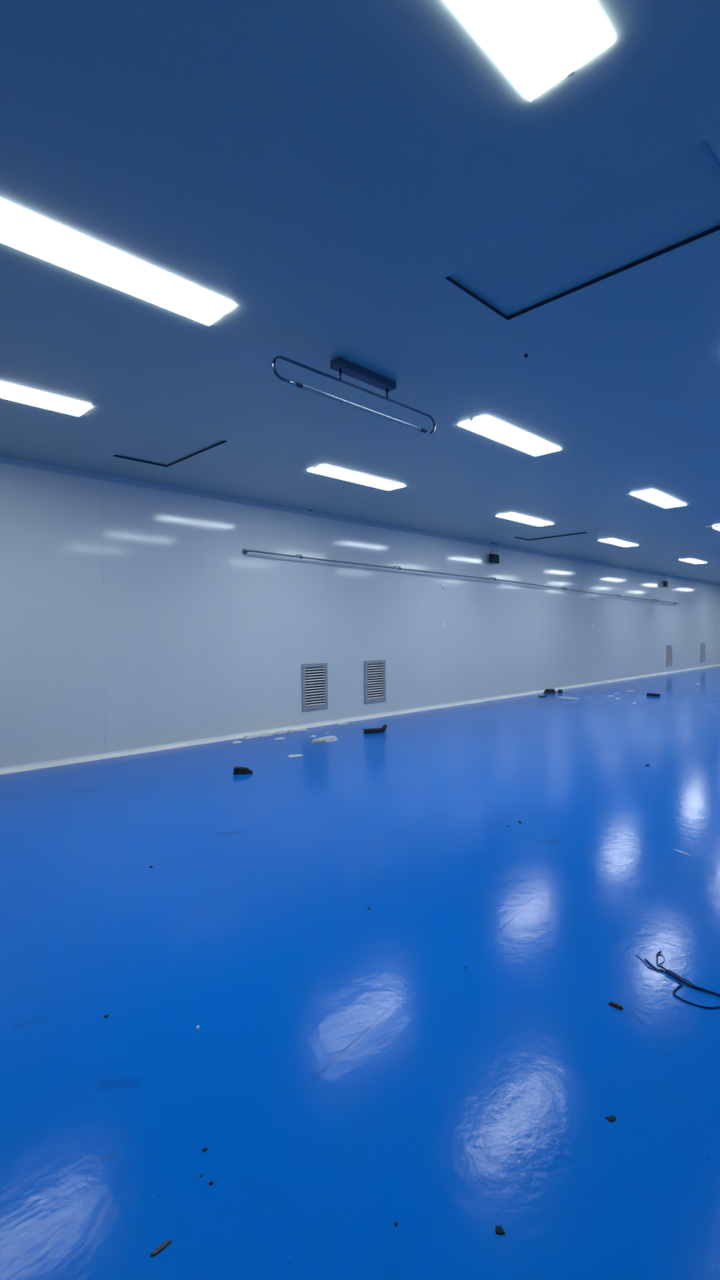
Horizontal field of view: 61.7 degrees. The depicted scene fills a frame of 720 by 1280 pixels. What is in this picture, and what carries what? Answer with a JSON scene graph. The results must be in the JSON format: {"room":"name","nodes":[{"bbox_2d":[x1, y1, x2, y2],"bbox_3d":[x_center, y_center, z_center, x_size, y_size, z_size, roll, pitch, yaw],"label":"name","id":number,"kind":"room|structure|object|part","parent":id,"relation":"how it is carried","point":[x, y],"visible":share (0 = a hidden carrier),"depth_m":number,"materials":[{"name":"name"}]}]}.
{"room":"clean room","nodes":[
{"label":"clean room","id":0,"kind":"room"},
{"bbox_2d":[0,666,719,1279],"bbox_3d":[8.993,1.160,11.826,39.000,0.120,9.275,-1,1,-45],"label":"floor","id":1,"kind":"structure","parent":0,"point":[344,1076],"depth_m":2.15,"materials":[{"name":"blue paint"}]},
{"bbox_2d":[150,1240,171,1257],"bbox_3d":[-0.421,1.289,1.279,0.049,0.003,0.012,-1,1,-45],"label":"leaf","id":2,"kind":"object","parent":1,"relation":"on","point":[163,1246],"visible":1,"depth_m":1.28,"materials":[{"name":"plant"}]},
{"bbox_2d":[233,765,253,774],"bbox_3d":[-1.093,1.218,5.644,0.180,0.067,0.070,-1,1,-6],"label":"wedge","id":3,"kind":"object","parent":1,"relation":"on","point":[237,770],"visible":1,"depth_m":5.61,"materials":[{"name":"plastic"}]},
{"bbox_2d":[242,734,258,738],"bbox_3d":[-1.381,1.220,7.601,0.217,0.028,0.089,-1,1,-45],"label":"crumb","id":4,"kind":"object","parent":1,"relation":"on","point":[251,735],"visible":1,"depth_m":7.58,"materials":[{"name":"white"}]},
{"bbox_2d":[258,732,273,737],"bbox_3d":[-1.213,1.216,7.758,0.217,0.028,0.096,-1,1,-45],"label":"crumb","id":5,"kind":"object","parent":1,"relation":"on","point":[270,733],"visible":1,"depth_m":7.72,"materials":[{"name":"white"}]},
{"bbox_2d":[274,730,286,734],"bbox_3d":[-1.048,1.213,7.930,0.225,0.028,0.079,-1,1,-45],"label":"crumb","id":6,"kind":"object","parent":1,"relation":"on","point":[278,731],"visible":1,"depth_m":7.89,"materials":[{"name":"white"}]},
{"bbox_2d":[287,728,294,732],"bbox_3d":[-0.924,1.211,8.055,0.083,0.028,0.098,0,1,31],"label":"crumb","id":7,"kind":"object","parent":1,"relation":"on","point":[289,730],"visible":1,"depth_m":8.03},
{"bbox_2d":[288,754,302,757],"bbox_3d":[-0.685,1.234,6.429,0.171,0.012,0.068,-1,1,-18],"label":"flake","id":8,"kind":"object","parent":1,"relation":"on","point":[295,755],"visible":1,"depth_m":6.41,"materials":[{"name":"white"}]},
{"bbox_2d":[311,735,337,743],"bbox_3d":[-0.421,1.202,7.280,0.388,0.053,0.094,-1,1,-37],"label":"chunk","id":9,"kind":"object","parent":1,"relation":"on","point":[327,739],"visible":1,"depth_m":7.25,"materials":[{"name":"white"}]},
{"bbox_2d":[363,724,386,733],"bbox_3d":[0.209,1.166,7.922,0.331,0.101,0.070,-1,1,-23],"label":"debris","id":10,"kind":"object","parent":1,"relation":"on","point":[384,727],"visible":1,"depth_m":7.89,"materials":[{"name":"plastic"}]},
{"bbox_2d":[495,1225,505,1235],"bbox_3d":[0.305,1.282,1.310,0.022,0.003,0.020,0,1,12],"label":"flake","id":11,"kind":"object","parent":1,"relation":"on","point":[499,1229],"visible":1,"depth_m":1.31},
{"bbox_2d":[543,688,555,693],"bbox_3d":[4.049,1.089,12.883,0.339,0.085,0.087,-1,1,-34],"label":"lump","id":12,"kind":"object","parent":1,"relation":"on","point":[546,691],"visible":1,"depth_m":12.84,"materials":[{"name":"plastic"}]},
{"bbox_2d":[558,697,578,700],"bbox_3d":[4.034,1.130,11.663,0.052,0.030,0.410,-1,1,-38],"label":"stick","id":13,"kind":"object","parent":1,"relation":"on","point":[567,698],"visible":1,"depth_m":11.63,"materials":[{"name":"plastic"}]},
{"bbox_2d":[604,1115,616,1122],"bbox_3d":[0.671,1.276,1.607,0.028,0.003,0.020,-1,1,-16],"label":"flake","id":14,"kind":"object","parent":1,"relation":"on","point":[612,1118],"visible":1,"depth_m":1.61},
{"bbox_2d":[608,1001,623,1009],"bbox_3d":[0.886,1.266,2.089,0.015,0.010,0.050,-1,1,-45],"label":"stick","id":15,"kind":"object","parent":1,"relation":"on","point":[613,1004],"visible":1,"depth_m":2.09,"materials":[{"name":"brown wood"}]},
{"bbox_2d":[646,693,660,697],"bbox_3d":[5.873,1.097,12.068,0.080,0.055,0.250,-1,1,-29],"label":"bar","id":16,"kind":"object","parent":1,"relation":"on","point":[647,694],"visible":1,"depth_m":12.04,"materials":[{"name":"plastic"}]},
{"bbox_2d":[636,951,719,1008],"bbox_3d":[1.222,1.260,2.204,0.241,0.014,0.482,-1,1,-31],"label":"loose cable","id":17,"kind":"object","parent":1,"relation":"on","point":[673,975],"visible":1,"depth_m":2.21,"materials":[{"name":"black rubber"}]},
{"bbox_2d":[0,0,719,584],"bbox_3d":[8.966,-1.962,11.794,39.000,0.100,9.275,-1,1,-45],"label":"ceiling","id":18,"kind":"structure","parent":0,"point":[319,171],"depth_m":2.79,"materials":[{"name":"blue paint"}]},
{"bbox_2d":[0,382,92,416],"bbox_3d":[-2.530,-1.729,4.138,1.273,0.010,0.266,-1,1,-45],"label":"recessed light","id":19,"kind":"object","parent":18,"relation":"in","point":[6,392],"visible":1,"depth_m":4.36,"materials":[{"name":"white plastic"}]},
{"bbox_2d":[0,202,235,325],"bbox_3d":[-1.182,-1.727,2.783,1.273,0.010,0.266,-1,1,-45],"label":"recessed light","id":20,"kind":"object","parent":18,"relation":"in","point":[20,230],"visible":1,"depth_m":2.78,"materials":[{"name":"white plastic"}]},
{"bbox_2d":[112,426,227,466],"bbox_3d":[-1.765,-1.779,5.537,0.556,0.050,1.131,-1,1,-45],"label":"ceiling hatch","id":21,"kind":"object","parent":18,"relation":"attached to","point":[171,446],"visible":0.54,"depth_m":5.55,"materials":[{"name":"paint"}]},
{"bbox_2d":[271,355,435,434],"bbox_3d":[0.030,-1.623,3.938,1.485,0.260,0.080,-1,1,-45],"label":"lamp","id":22,"kind":"object","parent":18,"relation":"hanging from","point":[342,366],"visible":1,"depth_m":3.87,"materials":[{"name":"metal"}]},
{"bbox_2d":[296,382,302,388],"bbox_3d":[-0.361,-1.501,3.549,0.044,0.025,0.025,-1,1,-45],"label":"socket","id":23,"kind":"object","parent":22,"relation":"attached to","point":[298,384],"depth_m":3.54,"materials":[{"name":"blue"}]},
{"bbox_3d":[-0.123,-1.664,3.785,0.014,0.074,0.014,-1,1,-45],"label":"stem","id":24,"kind":"part","parent":22,"relation":"part of","materials":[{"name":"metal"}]},
{"bbox_2d":[308,465,404,490],"bbox_3d":[-0.012,-1.777,6.643,1.273,0.010,0.266,-1,1,-45],"label":"recessed light","id":25,"kind":"object","parent":18,"relation":"in","point":[324,470],"visible":1,"depth_m":6.59,"materials":[{"name":"white plastic"}]},
{"bbox_2d":[489,542,499,564],"bbox_3d":[2.581,-1.666,11.581,0.300,0.377,0.040,-1,1,-45],"label":"hanging sign","id":26,"kind":"object","parent":18,"relation":"hanging from","point":[494,558],"visible":1,"depth_m":11.55,"materials":[{"name":"grey"}]},
{"bbox_2d":[458,416,559,456],"bbox_3d":[1.343,-1.774,5.295,1.273,0.010,0.266,-1,1,-45],"label":"recessed light","id":27,"kind":"object","parent":18,"relation":"in","point":[487,427],"visible":1,"depth_m":5.23,"materials":[{"name":"white plastic"}]},
{"bbox_2d":[496,513,553,526],"bbox_3d":[2.524,-1.825,9.167,1.273,0.010,0.266,-1,1,-45],"label":"recessed light","id":28,"kind":"object","parent":18,"relation":"in","point":[513,517],"visible":1,"depth_m":9.11,"materials":[{"name":"white plastic"}]},
{"bbox_2d":[446,0,613,101],"bbox_3d":[0.196,-1.724,1.398,1.273,0.010,0.266,-1,1,-45],"label":"recessed light","id":29,"kind":"object","parent":18,"relation":"in","point":[538,43],"visible":1,"depth_m":1.72,"materials":[{"name":"white plastic"}]},
{"bbox_2d":[513,528,586,540],"bbox_3d":[3.353,-1.877,10.659,0.559,0.050,1.144,-1,1,-45],"label":"ceiling hatch","id":30,"kind":"object","parent":18,"relation":"attached to","point":[568,532],"visible":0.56,"depth_m":10.75,"materials":[{"name":"paint"}]},
{"bbox_2d":[444,140,719,319],"bbox_3d":[1.009,-1.774,2.706,0.564,0.050,1.135,-1,1,-45],"label":"ceiling hatch","id":31,"kind":"object","parent":18,"relation":"attached to","point":[675,203],"visible":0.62,"depth_m":2.65,"materials":[{"name":"paint"}]},
{"bbox_2d":[599,538,636,546],"bbox_3d":[4.990,-1.871,11.621,1.273,0.010,0.266,-1,1,-45],"label":"recessed light","id":32,"kind":"object","parent":18,"relation":"in","point":[613,541],"visible":1,"depth_m":11.54,"materials":[{"name":"white plastic"}]},
{"bbox_2d":[630,489,685,508],"bbox_3d":[3.887,-1.823,7.827,1.273,0.010,0.266,-1,1,-45],"label":"recessed light","id":33,"kind":"object","parent":18,"relation":"in","point":[652,496],"visible":1,"depth_m":7.78,"materials":[{"name":"white plastic"}]},
{"bbox_2d":[662,573,667,586],"bbox_3d":[9.201,-1.791,18.169,0.300,0.377,0.040,-1,1,-45],"label":"hanging sign","id":34,"kind":"object","parent":18,"relation":"hanging from","point":[664,583],"visible":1,"depth_m":18.13,"materials":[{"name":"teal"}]},
{"bbox_2d":[679,558,706,564],"bbox_3d":[8.175,-1.932,14.790,1.273,0.010,0.266,-1,1,-45],"label":"recessed light","id":35,"kind":"object","parent":18,"relation":"in","point":[689,560],"visible":1,"depth_m":14.74,"materials":[{"name":"white plastic"}]},
{"bbox_2d":[700,522,719,528],"bbox_3d":[6.076,-1.889,9.514,0.564,0.050,1.119,-1,1,-45],"label":"recessed light","id":36,"kind":"object","parent":18,"relation":"attached to","point":[715,524],"visible":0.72,"depth_m":9.90,"materials":[{"name":"white plastic"}]},
{"bbox_2d":[0,462,719,768],"bbox_3d":[5.814,-0.461,14.991,39.000,3.112,0.100,-1,1,-45],"label":"wall","id":37,"kind":"structure","parent":0,"point":[131,616],"depth_m":7.79,"materials":[{"name":"white paint"}]},
{"bbox_2d":[301,662,328,711],"bbox_3d":[-0.633,0.655,8.492,0.470,0.650,0.019,-1,1,-45],"label":"air vent","id":38,"kind":"object","parent":37,"relation":"in","point":[314,676],"visible":1,"depth_m":8.49,"materials":[{"name":"metal"}]},
{"bbox_2d":[0,455,719,586],"bbox_3d":[5.853,-1.890,14.924,38.600,0.055,0.045,-1,1,-45],"label":"trim","id":39,"kind":"structure","parent":37,"relation":"attached to","point":[6,460],"depth_m":7.81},
{"bbox_2d":[0,663,719,774],"bbox_3d":[5.880,1.068,14.953,38.600,0.054,0.050,-1,1,-45],"label":"baseboard","id":40,"kind":"structure","parent":37,"relation":"attached to","point":[13,769],"depth_m":7.80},
{"bbox_2d":[364,659,386,703],"bbox_3d":[0.235,0.640,9.356,0.470,0.650,0.019,-1,1,-45],"label":"air vent","id":41,"kind":"object","parent":37,"relation":"in","point":[375,686],"visible":1,"depth_m":9.35,"materials":[{"name":"black metal"}]},
{"bbox_2d":[242,548,678,604],"bbox_3d":[4.273,-1.137,13.290,16.136,0.261,0.134,-1,1,-45],"label":"pipe","id":42,"kind":"object","parent":37,"relation":"attached to","point":[245,551],"visible":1,"depth_m":9.74,"materials":[{"name":"grey metal"}]},
{"bbox_2d":[666,644,672,666],"bbox_3d":[9.565,0.484,18.641,0.470,0.650,0.019,-1,1,-45],"label":"air vent","id":43,"kind":"object","parent":37,"relation":"in","point":[668,647],"visible":1,"depth_m":18.64,"materials":[{"name":"black metal"}]},
{"bbox_2d":[700,643,705,662],"bbox_3d":[11.960,0.429,21.024,0.470,0.650,0.019,-1,1,-45],"label":"air vent","id":44,"kind":"object","parent":37,"relation":"in","point":[702,645],"visible":1,"depth_m":21.01,"materials":[{"name":"black metal"}]}
]}

